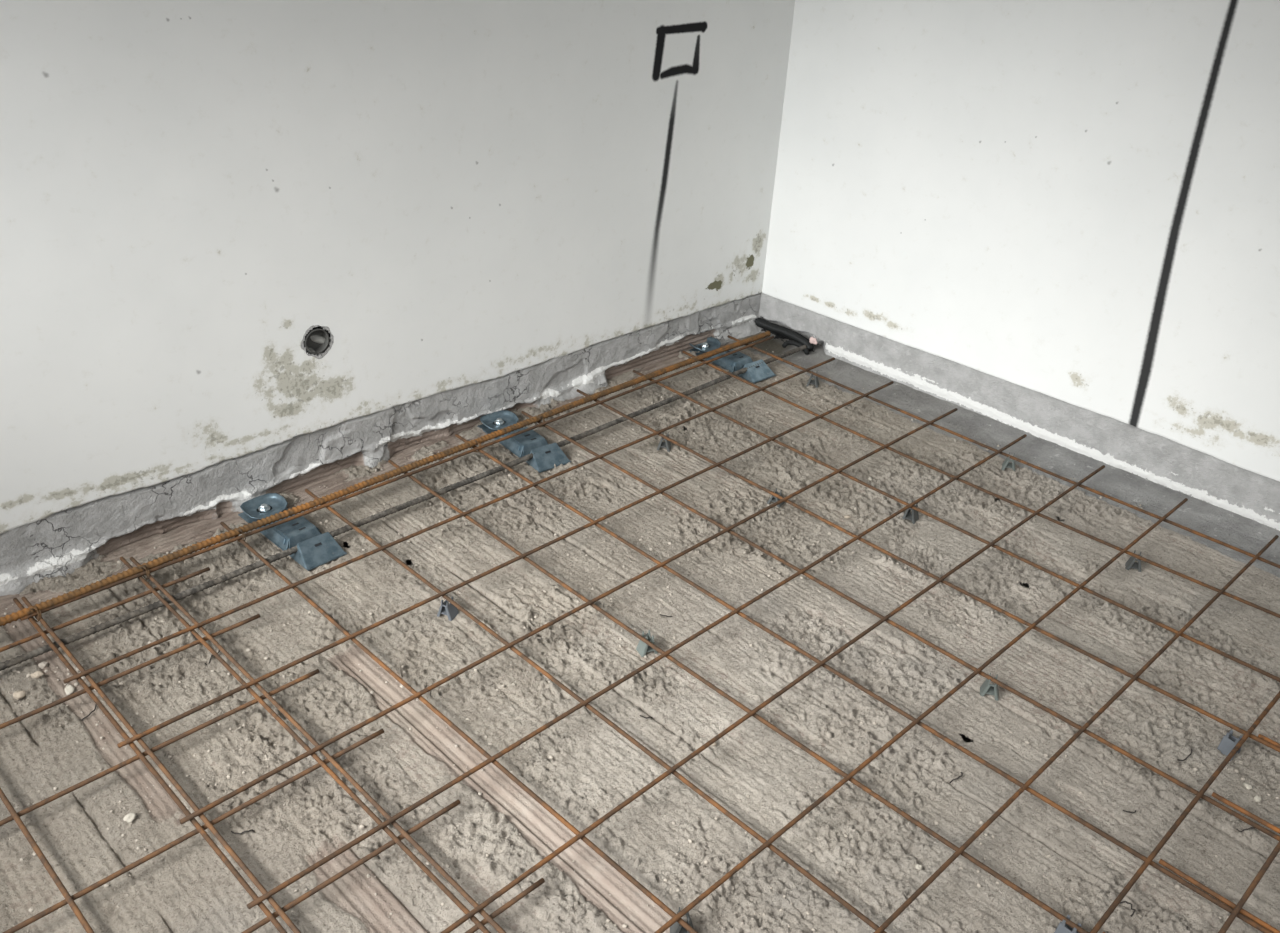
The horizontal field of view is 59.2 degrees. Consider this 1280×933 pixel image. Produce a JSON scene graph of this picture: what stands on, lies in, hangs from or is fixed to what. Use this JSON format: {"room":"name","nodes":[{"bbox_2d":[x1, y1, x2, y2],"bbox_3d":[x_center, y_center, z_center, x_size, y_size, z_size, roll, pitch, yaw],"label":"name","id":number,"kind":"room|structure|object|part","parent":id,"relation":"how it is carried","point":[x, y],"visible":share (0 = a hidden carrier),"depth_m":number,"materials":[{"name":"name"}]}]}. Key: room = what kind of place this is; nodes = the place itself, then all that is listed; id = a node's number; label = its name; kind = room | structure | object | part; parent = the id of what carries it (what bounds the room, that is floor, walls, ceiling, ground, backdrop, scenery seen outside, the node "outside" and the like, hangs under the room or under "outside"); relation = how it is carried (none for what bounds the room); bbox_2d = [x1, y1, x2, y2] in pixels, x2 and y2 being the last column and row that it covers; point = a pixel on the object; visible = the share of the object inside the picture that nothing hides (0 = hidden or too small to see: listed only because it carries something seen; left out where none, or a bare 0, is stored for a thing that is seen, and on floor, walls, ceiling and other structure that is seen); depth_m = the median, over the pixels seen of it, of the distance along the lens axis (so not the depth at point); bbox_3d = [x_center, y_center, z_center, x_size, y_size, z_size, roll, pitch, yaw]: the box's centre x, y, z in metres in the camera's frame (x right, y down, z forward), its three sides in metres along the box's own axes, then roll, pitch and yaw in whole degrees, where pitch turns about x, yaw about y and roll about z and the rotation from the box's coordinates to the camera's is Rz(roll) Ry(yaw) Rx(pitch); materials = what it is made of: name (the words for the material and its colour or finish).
{"room":"construction site","nodes":[
{"label":"construction site","id":0,"kind":"room"},
{"bbox_2d":[0,0,794,595],"bbox_3d":[-1.466,-0.851,1.408,5.020,2.760,0.278,-22,39,-37],"label":"wall","id":1,"kind":"structure","parent":0,"point":[481,207],"depth_m":2.37,"materials":[{"name":"paint"}]},
{"bbox_2d":[303,326,328,353],"bbox_3d":[-0.717,-0.282,2.456,0.059,0.058,0.058,-23,39,-37],"label":"wall box","id":2,"kind":"object","parent":1,"relation":"in","point":[316,341],"visible":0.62,"depth_m":2.45,"materials":[{"name":"grey plastic"}]},
{"bbox_2d":[0,318,1279,932],"bbox_3d":[0.312,1.071,1.079,4.240,0.223,4.250,-24,40,-39],"label":"floor","id":3,"kind":"structure","parent":0,"point":[401,766],"depth_m":2.01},
{"bbox_2d":[13,690,25,699],"bbox_3d":[-1.055,0.389,1.919,0.019,0.013,0.023,4,30,0],"label":"lump","id":4,"kind":"object","parent":3,"relation":"on","point":[18,694],"visible":1,"depth_m":1.91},
{"bbox_2d":[31,671,43,677],"bbox_3d":[-1.047,0.363,1.958,0.022,0.012,0.014,-15,35,-29],"label":"lump","id":5,"kind":"object","parent":3,"relation":"on","point":[37,674],"visible":1,"depth_m":1.96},
{"bbox_2d":[64,684,74,694],"bbox_3d":[-0.986,0.384,1.948,0.016,0.013,0.026,-13,34,-27],"label":"lump","id":6,"kind":"object","parent":3,"relation":"on","point":[69,689],"visible":1,"depth_m":1.94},
{"bbox_2d":[79,704,96,719],"bbox_3d":[-0.929,0.416,1.903,0.009,0.006,0.042,11,31,13],"label":"wire offcut","id":7,"kind":"object","parent":3,"relation":"on","point":[95,704],"visible":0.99,"depth_m":1.90,"materials":[{"name":"grey metal"}]},
{"bbox_2d":[123,813,135,823],"bbox_3d":[-0.773,0.533,1.709,0.016,0.011,0.018,14,31,17],"label":"lump","id":8,"kind":"object","parent":3,"relation":"on","point":[130,817],"visible":1,"depth_m":1.71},
{"bbox_2d":[231,829,254,833],"bbox_3d":[-0.598,0.550,1.697,0.035,0.010,0.009,-2,30,-10],"label":"wire offcut","id":9,"kind":"object","parent":3,"relation":"on","point":[252,829],"visible":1,"depth_m":1.69,"materials":[{"name":"grey metal"}]},
{"bbox_2d":[0,557,544,932],"bbox_3d":[-0.769,0.580,1.570,0.950,0.016,1.434,-24,40,-39],"label":"wire mesh","id":10,"kind":"object","parent":3,"relation":"on","point":[69,899],"visible":0.99,"depth_m":1.72,"materials":[{"name":"brown metal"}]},
{"bbox_2d":[238,493,346,570],"bbox_3d":[-0.742,0.128,2.390,0.284,0.037,0.095,28,38,36],"label":"bracket","id":11,"kind":"object","parent":3,"relation":"on","point":[315,548],"visible":0.84,"depth_m":2.36,"materials":[{"name":"blue metal"}]},
{"bbox_3d":[-0.818,0.089,2.454,0.072,0.017,0.094,28,38,36],"label":"dished plate","id":12,"kind":"part","parent":11,"relation":"part of","materials":[{"name":"blue metal"}]},
{"bbox_2d":[0,345,806,670],"bbox_3d":[-0.456,0.060,2.527,2.644,0.015,0.019,-24,39,-39],"label":"bar","id":13,"kind":"object","parent":3,"relation":"on","point":[122,618],"visible":0.98,"depth_m":2.39,"materials":[{"name":"brown metal"}]},
{"bbox_2d":[437,595,458,620],"bbox_3d":[-0.372,0.271,2.178,0.034,0.039,0.029,14,31,18],"label":"spacer","id":14,"kind":"object","parent":3,"relation":"on","point":[450,610],"visible":0.97,"depth_m":2.17,"materials":[{"name":"grey plastic"}]},
{"bbox_2d":[477,410,570,472],"bbox_3d":[-0.291,-0.072,2.787,0.095,0.037,0.284,-20,37,-34],"label":"bracket","id":15,"kind":"object","parent":3,"relation":"on","point":[546,455],"visible":0.8,"depth_m":2.75,"materials":[{"name":"blue metal"}]},
{"bbox_3d":[-0.357,-0.115,2.858,0.094,0.017,0.072,-20,37,-34],"label":"dished plate","id":16,"kind":"part","parent":15,"relation":"part of","materials":[{"name":"blue metal"}]},
{"bbox_2d":[0,341,1279,932],"bbox_3d":[0.087,0.419,2.015,2.653,0.044,2.114,-24,40,-39],"label":"crumbs","id":17,"kind":"object","parent":3,"relation":"on","point":[42,665],"visible":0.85,"depth_m":2.00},
{"bbox_2d":[13,335,1279,932],"bbox_3d":[0.298,0.303,2.151,2.156,0.016,2.047,-24,40,-39],"label":"wire mesh","id":18,"kind":"object","parent":3,"relation":"on","point":[1148,861],"visible":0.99,"depth_m":2.03,"materials":[{"name":"brown metal"}]},
{"bbox_2d":[0,331,770,625],"bbox_3d":[-0.469,-0.021,2.616,2.390,0.018,0.029,-24,40,-39],"label":"bar","id":19,"kind":"object","parent":18,"relation":"on","point":[48,603],"visible":1,"depth_m":2.47,"materials":[{"name":"brown metal"}]},
{"bbox_2d":[30,606,41,621],"bbox_3d":[-1.103,0.265,2.052,0.018,0.039,0.033,-24,40,-39],"label":"wire","id":20,"kind":"object","parent":19,"relation":"attached to","point":[35,607],"visible":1,"depth_m":2.05,"materials":[{"name":"metal"}]},
{"bbox_2d":[139,565,149,579],"bbox_3d":[-0.961,0.201,2.178,0.018,0.039,0.033,-24,40,-39],"label":"wire","id":21,"kind":"object","parent":19,"relation":"attached to","point":[143,566],"visible":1,"depth_m":2.17,"materials":[{"name":"metal"}]},
{"bbox_2d":[236,528,245,542],"bbox_3d":[-0.820,0.137,2.305,0.018,0.039,0.033,-24,40,-39],"label":"wire","id":22,"kind":"object","parent":19,"relation":"attached to","point":[239,529],"visible":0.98,"depth_m":2.30,"materials":[{"name":"metal"}]},
{"bbox_2d":[471,440,480,452],"bbox_3d":[-0.393,-0.052,2.680,0.018,0.039,0.033,-24,40,-39],"label":"wire","id":23,"kind":"object","parent":19,"relation":"attached to","point":[475,441],"visible":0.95,"depth_m":2.67,"materials":[{"name":"metal"}]},
{"bbox_2d":[1103,733,1279,932],"bbox_3d":[1.221,0.628,1.683,1.610,0.017,0.660,-24,40,-39],"label":"wire mesh","id":24,"kind":"object","parent":18,"relation":"on","point":[1237,908],"visible":1,"depth_m":1.67,"materials":[{"name":"brown metal"}]},
{"bbox_2d":[636,630,657,656],"bbox_3d":[0.014,0.331,2.118,0.034,0.043,0.029,-10,32,-22],"label":"spacer","id":25,"kind":"object","parent":3,"relation":"on","point":[642,648],"visible":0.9,"depth_m":2.12,"materials":[{"name":"grey plastic"}]},
{"bbox_2d":[657,432,670,451],"bbox_3d":[0.061,-0.063,2.811,0.034,0.042,0.029,8,30,8],"label":"spacer","id":26,"kind":"object","parent":3,"relation":"on","point":[666,444],"visible":0.98,"depth_m":2.81,"materials":[{"name":"grey plastic"}]},
{"bbox_2d":[670,907,693,932],"bbox_3d":[0.060,0.642,1.581,0.034,0.044,0.029,2,30,-2],"label":"spacer","id":27,"kind":"object","parent":3,"relation":"on","point":[676,927],"visible":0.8,"depth_m":1.58,"materials":[{"name":"grey plastic"}]},
{"bbox_2d":[689,337,775,382],"bbox_3d":[0.262,-0.320,3.278,0.095,0.037,0.284,-21,38,-36],"label":"bracket","id":28,"kind":"object","parent":3,"relation":"on","point":[736,361],"visible":0.84,"depth_m":3.24,"materials":[{"name":"blue metal"}]},
{"bbox_3d":[0.193,-0.361,3.346,0.094,0.017,0.072,-21,38,-36],"label":"dished plate","id":29,"kind":"part","parent":28,"relation":"part of","materials":[{"name":"blue metal"}]},
{"bbox_2d":[767,488,784,507],"bbox_3d":[0.314,0.070,2.595,0.034,0.033,0.029,19,33,25],"label":"spacer","id":30,"kind":"object","parent":3,"relation":"on","point":[773,498],"visible":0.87,"depth_m":2.59,"materials":[{"name":"grey plastic"}]},
{"bbox_2d":[754,318,813,351],"bbox_3d":[0.440,-0.401,3.424,0.040,0.040,0.221,-24,40,-39],"label":"conduit","id":31,"kind":"object","parent":3,"relation":"on","point":[759,322],"visible":0.97,"depth_m":3.42,"materials":[{"name":"black plastic"}]},
{"bbox_2d":[809,337,816,343],"bbox_3d":[0.516,-0.374,3.353,0.013,0.024,0.029,-24,40,-39],"label":"fragment","id":32,"kind":"object","parent":31,"relation":"on","point":[812,340],"visible":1,"depth_m":3.35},
{"bbox_2d":[761,329,813,351],"bbox_3d":[0.427,-0.379,3.425,0.073,0.022,0.240,-24,40,-39],"label":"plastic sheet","id":33,"kind":"object","parent":3,"relation":"on","point":[777,336],"visible":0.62,"depth_m":3.45,"materials":[{"name":"black plastic"}]},
{"bbox_2d":[782,340,808,354],"bbox_3d":[0.470,-0.357,3.362,0.086,0.021,0.041,18,33,24],"label":"conduit","id":34,"kind":"object","parent":3,"relation":"on","point":[785,344],"visible":0.95,"depth_m":3.37,"materials":[{"name":"black plastic"}]},
{"bbox_2d":[806,371,818,387],"bbox_3d":[0.489,-0.247,3.176,0.034,0.042,0.029,11,31,13],"label":"spacer","id":35,"kind":"object","parent":3,"relation":"on","point":[815,382],"visible":1,"depth_m":3.17,"materials":[{"name":"grey plastic"}]},
{"bbox_2d":[902,500,918,523],"bbox_3d":[0.623,0.104,2.584,0.034,0.048,0.029,21,34,28],"label":"spacer","id":36,"kind":"object","parent":3,"relation":"on","point":[914,516],"visible":0.78,"depth_m":2.58,"materials":[{"name":"grey plastic"}]},
{"bbox_2d":[915,864,922,869],"bbox_3d":[0.422,0.606,1.708,0.011,0.008,0.011,21,34,28],"label":"lump","id":37,"kind":"object","parent":3,"relation":"on","point":[917,866],"visible":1,"depth_m":1.71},
{"bbox_2d":[980,673,998,700],"bbox_3d":[0.642,0.401,2.061,0.034,0.040,0.029,11,31,13],"label":"spacer","id":38,"kind":"object","parent":3,"relation":"on","point":[986,687],"visible":0.99,"depth_m":2.06,"materials":[{"name":"grey plastic"}]},
{"bbox_2d":[1001,452,1014,470],"bbox_3d":[0.923,-0.012,2.811,0.034,0.040,0.029,11,31,13],"label":"spacer","id":39,"kind":"object","parent":3,"relation":"on","point":[1005,463],"visible":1,"depth_m":2.81,"materials":[{"name":"grey plastic"}]},
{"bbox_2d":[1054,915,1081,932],"bbox_3d":[0.610,0.660,1.602,0.034,0.037,0.029,-21,38,-36],"label":"spacer","id":40,"kind":"object","parent":3,"relation":"on","point":[1062,927],"visible":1,"depth_m":1.60,"materials":[{"name":"grey plastic"}]},
{"bbox_2d":[1120,901,1135,916],"bbox_3d":[0.723,0.650,1.665,0.012,0.015,0.029,-3,30,-11],"label":"wire offcut","id":41,"kind":"object","parent":3,"relation":"on","point":[1132,914],"visible":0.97,"depth_m":1.67,"materials":[{"name":"grey metal"}]},
{"bbox_2d":[1125,550,1141,571],"bbox_3d":[1.077,0.206,2.448,0.034,0.042,0.029,13,31,15],"label":"spacer","id":42,"kind":"object","parent":3,"relation":"on","point":[1130,563],"visible":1,"depth_m":2.44,"materials":[{"name":"grey plastic"}]},
{"bbox_2d":[1217,730,1242,760],"bbox_3d":[1.029,0.483,1.962,0.034,0.044,0.029,-19,37,-33],"label":"spacer","id":43,"kind":"object","parent":3,"relation":"on","point":[1228,742],"visible":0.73,"depth_m":1.96,"materials":[{"name":"grey plastic"}]},
{"bbox_2d":[1243,782,1252,789],"bbox_3d":[1.024,0.538,1.898,0.012,0.009,0.014,0,30,-7],"label":"lump","id":44,"kind":"object","parent":3,"relation":"on","point":[1248,786],"visible":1,"depth_m":1.90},
{"bbox_2d":[1254,795,1260,801],"bbox_3d":[1.026,0.552,1.872,0.012,0.008,0.014,20,34,27],"label":"lump","id":45,"kind":"object","parent":3,"relation":"on","point":[1257,798],"visible":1,"depth_m":1.87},
{"bbox_2d":[759,0,1279,530],"bbox_3d":[2.318,-0.670,1.494,5.010,2.760,0.252,27,38,35],"label":"wall","id":46,"kind":"structure","parent":0,"point":[1055,221],"depth_m":2.74,"materials":[{"name":"paint"}]}
]}

